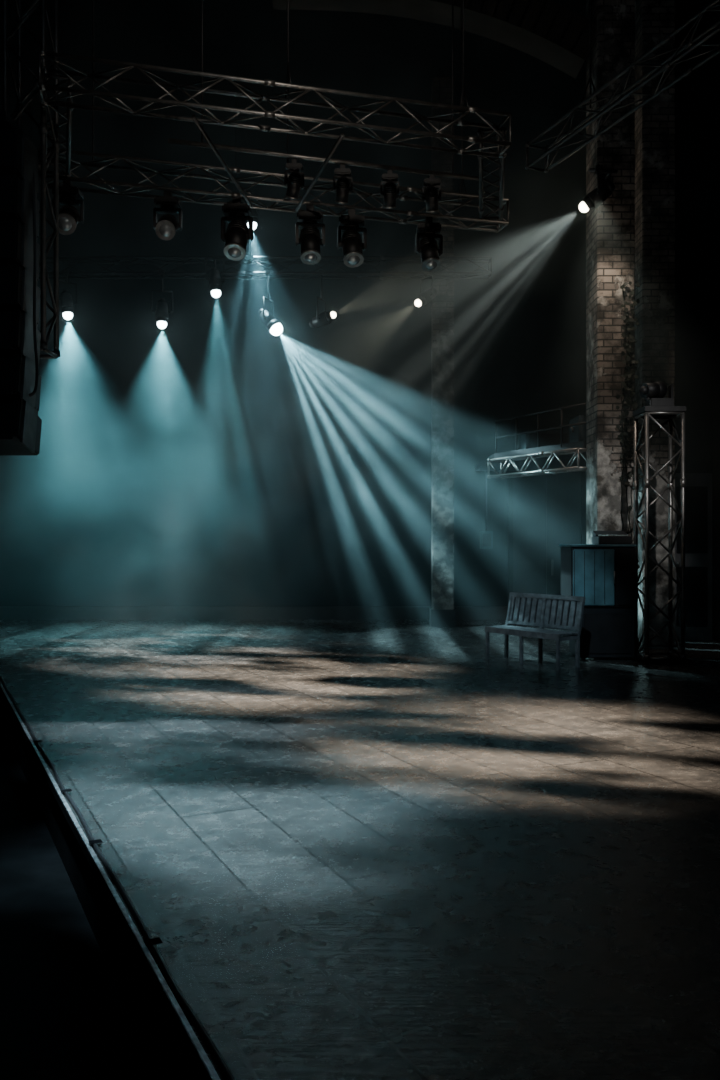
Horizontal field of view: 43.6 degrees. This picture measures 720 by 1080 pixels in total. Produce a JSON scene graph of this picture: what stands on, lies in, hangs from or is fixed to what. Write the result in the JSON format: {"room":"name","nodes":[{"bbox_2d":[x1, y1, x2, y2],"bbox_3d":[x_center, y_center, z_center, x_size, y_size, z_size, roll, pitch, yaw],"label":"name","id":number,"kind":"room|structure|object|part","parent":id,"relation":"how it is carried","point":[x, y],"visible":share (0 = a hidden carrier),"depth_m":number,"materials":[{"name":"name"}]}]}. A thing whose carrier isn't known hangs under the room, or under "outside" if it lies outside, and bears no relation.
{"room":"entertainment venue","nodes":[
{"label":"entertainment venue","id":0,"kind":"room"},
{"bbox_2d":[0,720,156,1079],"bbox_3d":[-3.366,1.975,7.000,11.267,0.250,20.000,0,0,0],"label":"floor","id":1,"kind":"structure","parent":0,"point":[64,1015],"depth_m":3.85,"materials":[{"name":"black"}]},
{"bbox_2d":[0,116,585,606],"bbox_3d":[-1.850,-2.950,17.100,14.700,10.100,0.200,0,0,0],"label":"wall","id":2,"kind":"structure","parent":0,"point":[211,457],"depth_m":17.00,"materials":[{"name":"paint"}]},
{"bbox_2d":[0,607,507,619],"bbox_3d":[-1.084,1.380,16.970,12.768,0.240,0.060,0,0,0],"label":"baseboard","id":3,"kind":"structure","parent":2,"relation":"attached to","point":[6,613],"depth_m":16.94,"materials":[{"name":"black paint"}]},
{"bbox_2d":[480,474,492,548],"bbox_3d":[2.380,-0.540,16.940,0.240,1.420,0.100,0,0,0],"label":"electrical box","id":4,"kind":"object","parent":2,"relation":"attached to","point":[486,537],"visible":1,"depth_m":16.91,"materials":[{"name":"metal"}]},
{"bbox_2d":[508,472,585,601],"bbox_3d":[3.500,0.115,16.883,1.440,2.760,0.155,0,0,0],"label":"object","id":5,"kind":"structure","parent":2,"relation":"in","point":[547,511],"depth_m":16.86,"materials":[{"name":"paint"}]},
{"bbox_2d":[0,0,712,115],"bbox_3d":[-1.850,-8.100,7.000,14.700,0.200,20.400,0,0,0],"label":"ceiling","id":6,"kind":"structure","parent":0,"point":[368,53],"depth_m":14.89,"materials":[{"name":"concrete"}]},
{"bbox_2d":[0,111,41,454],"bbox_3d":[-3.380,-4.378,8.032,0.900,7.203,0.665,0,0,0],"label":"speaker","id":7,"kind":"object","parent":6,"relation":"hanging from","point":[20,422],"visible":0.86,"depth_m":7.82},
{"bbox_2d":[29,172,38,396],"bbox_3d":[-2.959,-2.336,8.012,0.153,2.132,0.155,0,0,-38],"label":"cable","id":8,"kind":"object","parent":7,"relation":"attached to","point":[33,393],"visible":0.94,"depth_m":7.99,"materials":[{"name":"rubber"}]},
{"bbox_2d":[2,0,59,358],"bbox_3d":[-3.160,-4.895,8.650,0.438,6.232,0.438,0,0,0],"label":"truss","id":9,"kind":"object","parent":6,"relation":"hanging from","point":[21,18],"visible":0.56,"depth_m":8.72,"materials":[{"name":"metal"}]},
{"bbox_2d":[31,67,491,279],"bbox_3d":[-2.100,-6.212,15.200,8.633,3.556,0.332,0,0,0],"label":"lighting truss","id":10,"kind":"object","parent":6,"relation":"hanging from","point":[248,276],"visible":0.79,"depth_m":15.19,"materials":[{"name":"black metal"}]},
{"bbox_2d":[59,270,76,319],"bbox_3d":[-4.902,-4.088,15.035,0.284,0.835,0.256,0,0,0],"label":"light","id":11,"kind":"object","parent":10,"relation":"hanging from","point":[66,303],"visible":0.94,"depth_m":14.97,"materials":[{"name":"black paint"}]},
{"bbox_2d":[151,270,172,328],"bbox_3d":[-3.309,-4.013,15.036,0.291,0.985,0.250,0,0,27],"label":"light","id":12,"kind":"object","parent":10,"relation":"hanging from","point":[161,316],"visible":1,"depth_m":14.98,"materials":[{"name":"black paint"}]},
{"bbox_2d":[205,257,224,297],"bbox_3d":[-2.423,-4.365,15.026,0.296,0.651,0.246,0,0,0],"label":"light","id":13,"kind":"object","parent":10,"relation":"hanging from","point":[215,282],"visible":1,"depth_m":14.95,"materials":[{"name":"black paint"}]},
{"bbox_2d":[243,188,257,260],"bbox_3d":[-1.818,-5.244,15.016,0.239,1.157,0.305,0,0,0],"label":"light","id":14,"kind":"object","parent":10,"relation":"hanging from","point":[254,211],"visible":0.49,"depth_m":14.97,"materials":[{"name":"black paint"}]},
{"bbox_2d":[258,270,282,335],"bbox_3d":[-1.489,-3.958,15.032,0.348,1.095,0.354,0,0,-27],"label":"light","id":15,"kind":"object","parent":10,"relation":"hanging from","point":[272,324],"visible":1,"depth_m":14.96,"materials":[{"name":"black paint"}]},
{"bbox_2d":[309,270,335,327],"bbox_3d":[-0.630,-4.032,15.069,0.427,0.945,0.327,0,0,-14],"label":"light","id":16,"kind":"object","parent":10,"relation":"hanging from","point":[325,318],"visible":1,"depth_m":15.01,"materials":[{"name":"black paint"}]},
{"bbox_2d":[415,271,436,306],"bbox_3d":[1.105,-4.197,15.093,0.390,0.615,0.317,0,0,0],"label":"light","id":17,"kind":"object","parent":10,"relation":"hanging from","point":[425,297],"visible":0.99,"depth_m":14.99,"materials":[{"name":"black paint"}]},
{"bbox_2d":[38,0,508,232],"bbox_3d":[-0.875,-6.003,10.900,5.687,3.973,0.366,0,0,-15],"label":"lighting truss","id":18,"kind":"object","parent":6,"relation":"hanging from","point":[114,158],"visible":0.78,"depth_m":10.80,"materials":[{"name":"metal"}]},
{"bbox_2d":[52,180,83,234],"bbox_3d":[-3.280,-3.703,10.072,0.344,0.639,0.439,0,0,0],"label":"moving-head light","id":19,"kind":"object","parent":18,"relation":"hanging from","point":[69,216],"visible":0.89,"depth_m":10.01,"materials":[{"name":"black paint"}]},
{"bbox_2d":[153,191,181,239],"bbox_3d":[-2.220,-3.719,10.366,0.324,0.602,0.423,0,0,0],"label":"moving-head light","id":20,"kind":"object","parent":18,"relation":"hanging from","point":[167,225],"visible":1,"depth_m":10.31,"materials":[{"name":"black paint"}]},
{"bbox_2d":[191,115,251,206],"bbox_3d":[-1.446,-4.010,9.655,0.038,0.040,2.265,0,0,7],"label":"pipe","id":21,"kind":"object","parent":18,"relation":"attached to","point":[193,117],"visible":0.94,"depth_m":9.41,"materials":[{"name":"metal"}]},
{"bbox_2d":[221,197,252,260],"bbox_3d":[-1.450,-3.661,10.583,0.376,0.732,0.397,0,0,0],"label":"moving-head light","id":22,"kind":"object","parent":18,"relation":"hanging from","point":[236,213],"visible":1,"depth_m":10.52,"materials":[{"name":"black paint"}]},
{"bbox_2d":[295,205,324,264],"bbox_3d":[-0.600,-3.675,10.823,0.361,0.699,0.357,0,0,0],"label":"moving-head light","id":23,"kind":"object","parent":18,"relation":"hanging from","point":[310,220],"visible":1,"depth_m":10.76,"materials":[{"name":"black paint"}]},
{"bbox_2d":[337,209,366,267],"bbox_3d":[-0.100,-3.675,10.956,0.363,0.700,0.381,0,0,0],"label":"moving-head light","id":24,"kind":"object","parent":18,"relation":"hanging from","point":[351,224],"visible":1,"depth_m":10.89,"materials":[{"name":"black paint"}]},
{"bbox_2d":[415,217,442,271],"bbox_3d":[0.860,-3.688,11.223,0.346,0.668,0.354,0,0,0],"label":"moving-head light","id":25,"kind":"object","parent":18,"relation":"hanging from","point":[429,251],"visible":1,"depth_m":11.16,"materials":[{"name":"black paint"}]},
{"bbox_2d":[477,127,506,219],"bbox_3d":[1.527,-4.200,10.460,0.312,0.312,1.970,0,0,8],"label":"truss crosspiece","id":26,"kind":"object","parent":18,"relation":"attached to","point":[503,130],"visible":0.94,"depth_m":10.26,"materials":[{"name":"metal"}]},
{"bbox_2d":[38,0,511,157],"bbox_3d":[-0.700,-6.005,8.765,4.584,3.970,0.360,0,0,-15],"label":"lighting truss","id":27,"kind":"object","parent":6,"relation":"hanging from","point":[41,53],"visible":1,"depth_m":8.70,"materials":[{"name":"metal"}]},
{"bbox_2d":[39,73,73,177],"bbox_3d":[-3.102,-4.200,9.205,0.312,0.312,1.746,0,0,-19],"label":"truss crosspiece","id":28,"kind":"object","parent":27,"relation":"attached to","point":[67,151],"visible":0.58,"depth_m":8.99,"materials":[{"name":"metal"}]},
{"bbox_2d":[295,133,343,210],"bbox_3d":[-0.469,-4.010,9.918,0.038,0.040,2.110,0,0,-16],"label":"pipe","id":29,"kind":"object","parent":27,"relation":"attached to","point":[341,136],"visible":1,"depth_m":9.74,"materials":[{"name":"metal"}]},
{"bbox_2d":[168,0,478,180],"bbox_3d":[-0.304,-6.082,9.970,3.578,3.816,0.050,0,0,-16],"label":"pipe","id":30,"kind":"object","parent":6,"relation":"hanging from","point":[170,140],"visible":0.83,"depth_m":9.95,"materials":[{"name":"metal"}]},
{"bbox_2d":[284,159,303,199],"bbox_3d":[-0.720,-3.953,9.884,0.216,0.419,0.238,0,0,0],"label":"moving-head light","id":31,"kind":"object","parent":30,"relation":"hanging from","point":[295,180],"visible":1,"depth_m":9.82,"materials":[{"name":"black paint"}]},
{"bbox_2d":[333,165,352,204],"bbox_3d":[-0.192,-3.953,10.024,0.218,0.420,0.240,0,0,0],"label":"moving-head light","id":32,"kind":"object","parent":30,"relation":"hanging from","point":[342,174],"visible":1,"depth_m":9.96,"materials":[{"name":"black paint"}]},
{"bbox_2d":[380,170,398,208],"bbox_3d":[0.336,-3.953,10.165,0.211,0.420,0.241,0,0,0],"label":"moving-head light","id":33,"kind":"object","parent":30,"relation":"hanging from","point":[389,180],"visible":1,"depth_m":10.11,"materials":[{"name":"black paint"}]},
{"bbox_2d":[422,174,440,212],"bbox_3d":[0.820,-3.953,10.294,0.218,0.420,0.240,0,0,0],"label":"moving-head light","id":34,"kind":"object","parent":30,"relation":"hanging from","point":[431,184],"visible":1,"depth_m":10.23,"materials":[{"name":"black paint"}]},
{"bbox_2d":[525,0,719,172],"bbox_3d":[2.850,-6.032,7.625,0.294,3.917,5.013,0,0,-21],"label":"lighting truss","id":35,"kind":"object","parent":6,"relation":"hanging from","point":[690,45],"visible":1,"depth_m":8.40,"materials":[{"name":"metal"}]},
{"bbox_2d":[0,620,719,1079],"bbox_3d":[-1.084,1.750,7.000,12.768,0.500,20.000,0,0,0],"label":"floor","id":36,"kind":"structure","parent":0,"point":[353,849],"depth_m":4.55,"materials":[{"name":"grey concrete"}]},
{"bbox_2d":[13,703,162,945],"bbox_3d":[-1.932,1.481,5.718,0.060,0.003,5.388,0,0,-26],"label":"tape","id":37,"kind":"object","parent":36,"relation":"on","point":[154,941],"visible":1,"depth_m":3.34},
{"bbox_2d":[0,682,219,1079],"bbox_3d":[-2.577,1.519,6.962,0.027,0.052,22.110,0,0,-26],"label":"trim","id":38,"kind":"structure","parent":36,"relation":"attached to","point":[200,1061],"depth_m":3.44,"materials":[{"name":"metal"}]},
{"bbox_2d":[0,676,234,1079],"bbox_3d":[-3.174,1.490,8.267,0.036,0.019,16.126,0,0,-26],"label":"power cable","id":39,"kind":"object","parent":36,"relation":"on","point":[209,1042],"visible":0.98,"depth_m":3.39,"materials":[{"name":"rubber"}]},
{"bbox_2d":[429,77,455,626],"bbox_3d":[1.440,-3.250,15.690,0.430,9.500,0.410,0,0,0],"label":"column","id":40,"kind":"structure","parent":36,"relation":"on","point":[442,613],"depth_m":15.52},
{"bbox_2d":[485,592,585,669],"bbox_3d":[2.116,1.084,10.964,0.484,0.832,1.200,0,0,-37],"label":"wooden bench","id":41,"kind":"object","parent":36,"relation":"on","point":[562,612],"visible":1,"depth_m":10.95,"materials":[{"name":"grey wood"}]},
{"bbox_2d":[569,608,634,659],"bbox_3d":[3.080,1.175,11.492,0.680,0.650,0.615,0,0,0],"label":"flight case","id":42,"kind":"object","parent":36,"relation":"on","point":[605,632],"visible":0.8,"depth_m":11.18,"materials":[{"name":"plastic"}]},
{"bbox_2d":[559,544,637,607],"bbox_3d":[3.030,0.450,11.480,0.840,0.790,0.700,0,0,0],"label":"crate","id":43,"kind":"object","parent":42,"relation":"on","point":[603,574],"visible":0.9,"depth_m":11.16,"materials":[{"name":"teal paint"}]},
{"bbox_2d":[592,531,631,543],"bbox_3d":[3.200,-0.032,11.450,0.420,0.172,0.360,0,0,0],"label":"mixing console","id":44,"kind":"object","parent":43,"relation":"on","point":[599,537],"visible":0.99,"depth_m":11.28,"materials":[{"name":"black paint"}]},
{"bbox_2d":[586,0,638,643],"bbox_3d":[3.430,-3.250,12.350,0.580,9.500,0.700,0,0,0],"label":"brick column","id":45,"kind":"structure","parent":36,"relation":"on","point":[610,227],"depth_m":12.04,"materials":[{"name":"brown brick"}]},
{"bbox_2d":[579,163,617,211],"bbox_3d":[3.135,-4.585,11.822,0.576,0.610,0.510,0,0,-21],"label":"light","id":46,"kind":"object","parent":45,"relation":"attached to","point":[596,197],"depth_m":11.65,"materials":[{"name":"black paint"}]},
{"bbox_3d":[3.170,-4.820,11.866,0.386,0.140,0.338,0,0,0],"label":"lamp bracket","id":47,"kind":"part","parent":46,"relation":"part of","materials":[{"name":"black metal"}]},
{"bbox_2d":[616,281,644,568],"bbox_3d":[3.592,-1.078,11.994,0.401,4.758,0.084,0,0,0],"label":"climbing ivy","id":48,"kind":"object","parent":45,"relation":"attached to","point":[625,318],"visible":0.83,"depth_m":12.00,"materials":[{"name":"green plant"}]},
{"bbox_2d":[635,0,674,645],"bbox_3d":[4.220,-3.250,12.950,0.460,9.500,0.500,0,0,0],"label":"pillar","id":49,"kind":"structure","parent":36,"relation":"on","point":[654,19],"depth_m":12.70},
{"bbox_3d":[3.720,1.475,11.200,0.600,0.050,0.600,0,0,0],"label":"base plate","id":50,"kind":"object","parent":36,"relation":"on","visible":0},
{"bbox_2d":[633,411,685,658],"bbox_3d":[3.720,-0.050,11.200,0.518,3.042,0.518,0,0,0],"label":"truss tower","id":51,"kind":"object","parent":50,"relation":"on","point":[646,416],"visible":0.95,"depth_m":11.12,"materials":[{"name":"metal"}]},
{"bbox_2d":[633,381,685,416],"bbox_3d":[3.715,-1.775,11.200,0.510,0.410,0.500,0,0,0],"label":"moving-head light","id":52,"kind":"object","parent":51,"relation":"on","point":[657,390],"visible":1,"depth_m":11.10,"materials":[{"name":"black paint"}]},
{"bbox_2d":[272,0,595,78],"bbox_3d":[1.037,-7.214,12.400,4.494,1.471,0.500,0,0,0],"label":"arch","id":53,"kind":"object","parent":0,"point":[547,31],"depth_m":12.25,"materials":[{"name":"black metal"}]},
{"bbox_2d":[675,8,712,639],"bbox_3d":[4.500,-3.250,13.600,1.600,9.500,0.150,0,0,0],"label":"wall","id":54,"kind":"structure","parent":0,"point":[694,92],"depth_m":13.52,"materials":[{"name":"paint"}]},
{"bbox_2d":[675,473,711,639],"bbox_3d":[4.935,0.250,13.450,0.670,2.500,0.140,0,0,0],"label":"door","id":55,"kind":"structure","parent":54,"relation":"in","point":[698,489],"depth_m":13.43,"materials":[{"name":"grey paint"}]},
{"bbox_2d":[713,1,719,641],"bbox_3d":[5.400,-2.950,7.000,0.200,10.100,20.000,0,0,0],"label":"wall","id":56,"kind":"structure","parent":0,"point":[716,14],"depth_m":13.34,"materials":[{"name":"paint"}]},
{"bbox_2d":[475,403,586,478],"bbox_3d":[3.653,-1.456,14.760,3.253,0.959,4.440,0,0,0],"label":"gallery","id":57,"kind":"object","parent":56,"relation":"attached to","point":[567,457],"visible":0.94,"depth_m":13.84,"materials":[{"name":"metal"}]},
{"bbox_3d":[2.695,-1.643,13.600,0.032,0.586,2.174,0,0,-28],"label":"railing","id":58,"kind":"part","parent":57,"relation":"part of","materials":[{"name":"black metal"}]},
{"bbox_2d":[520,431,568,449],"bbox_3d":[2.950,-1.555,14.340,0.700,0.300,0.520,0,0,0],"label":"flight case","id":59,"kind":"object","parent":57,"relation":"on","point":[546,438],"visible":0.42,"depth_m":14.08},
{"bbox_2d":[569,415,585,442],"bbox_3d":[3.371,-1.605,13.240,0.559,0.400,0.620,0,0,0],"label":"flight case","id":60,"kind":"object","parent":57,"relation":"on","point":[577,433],"visible":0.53,"depth_m":13.03,"materials":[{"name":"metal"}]}
]}

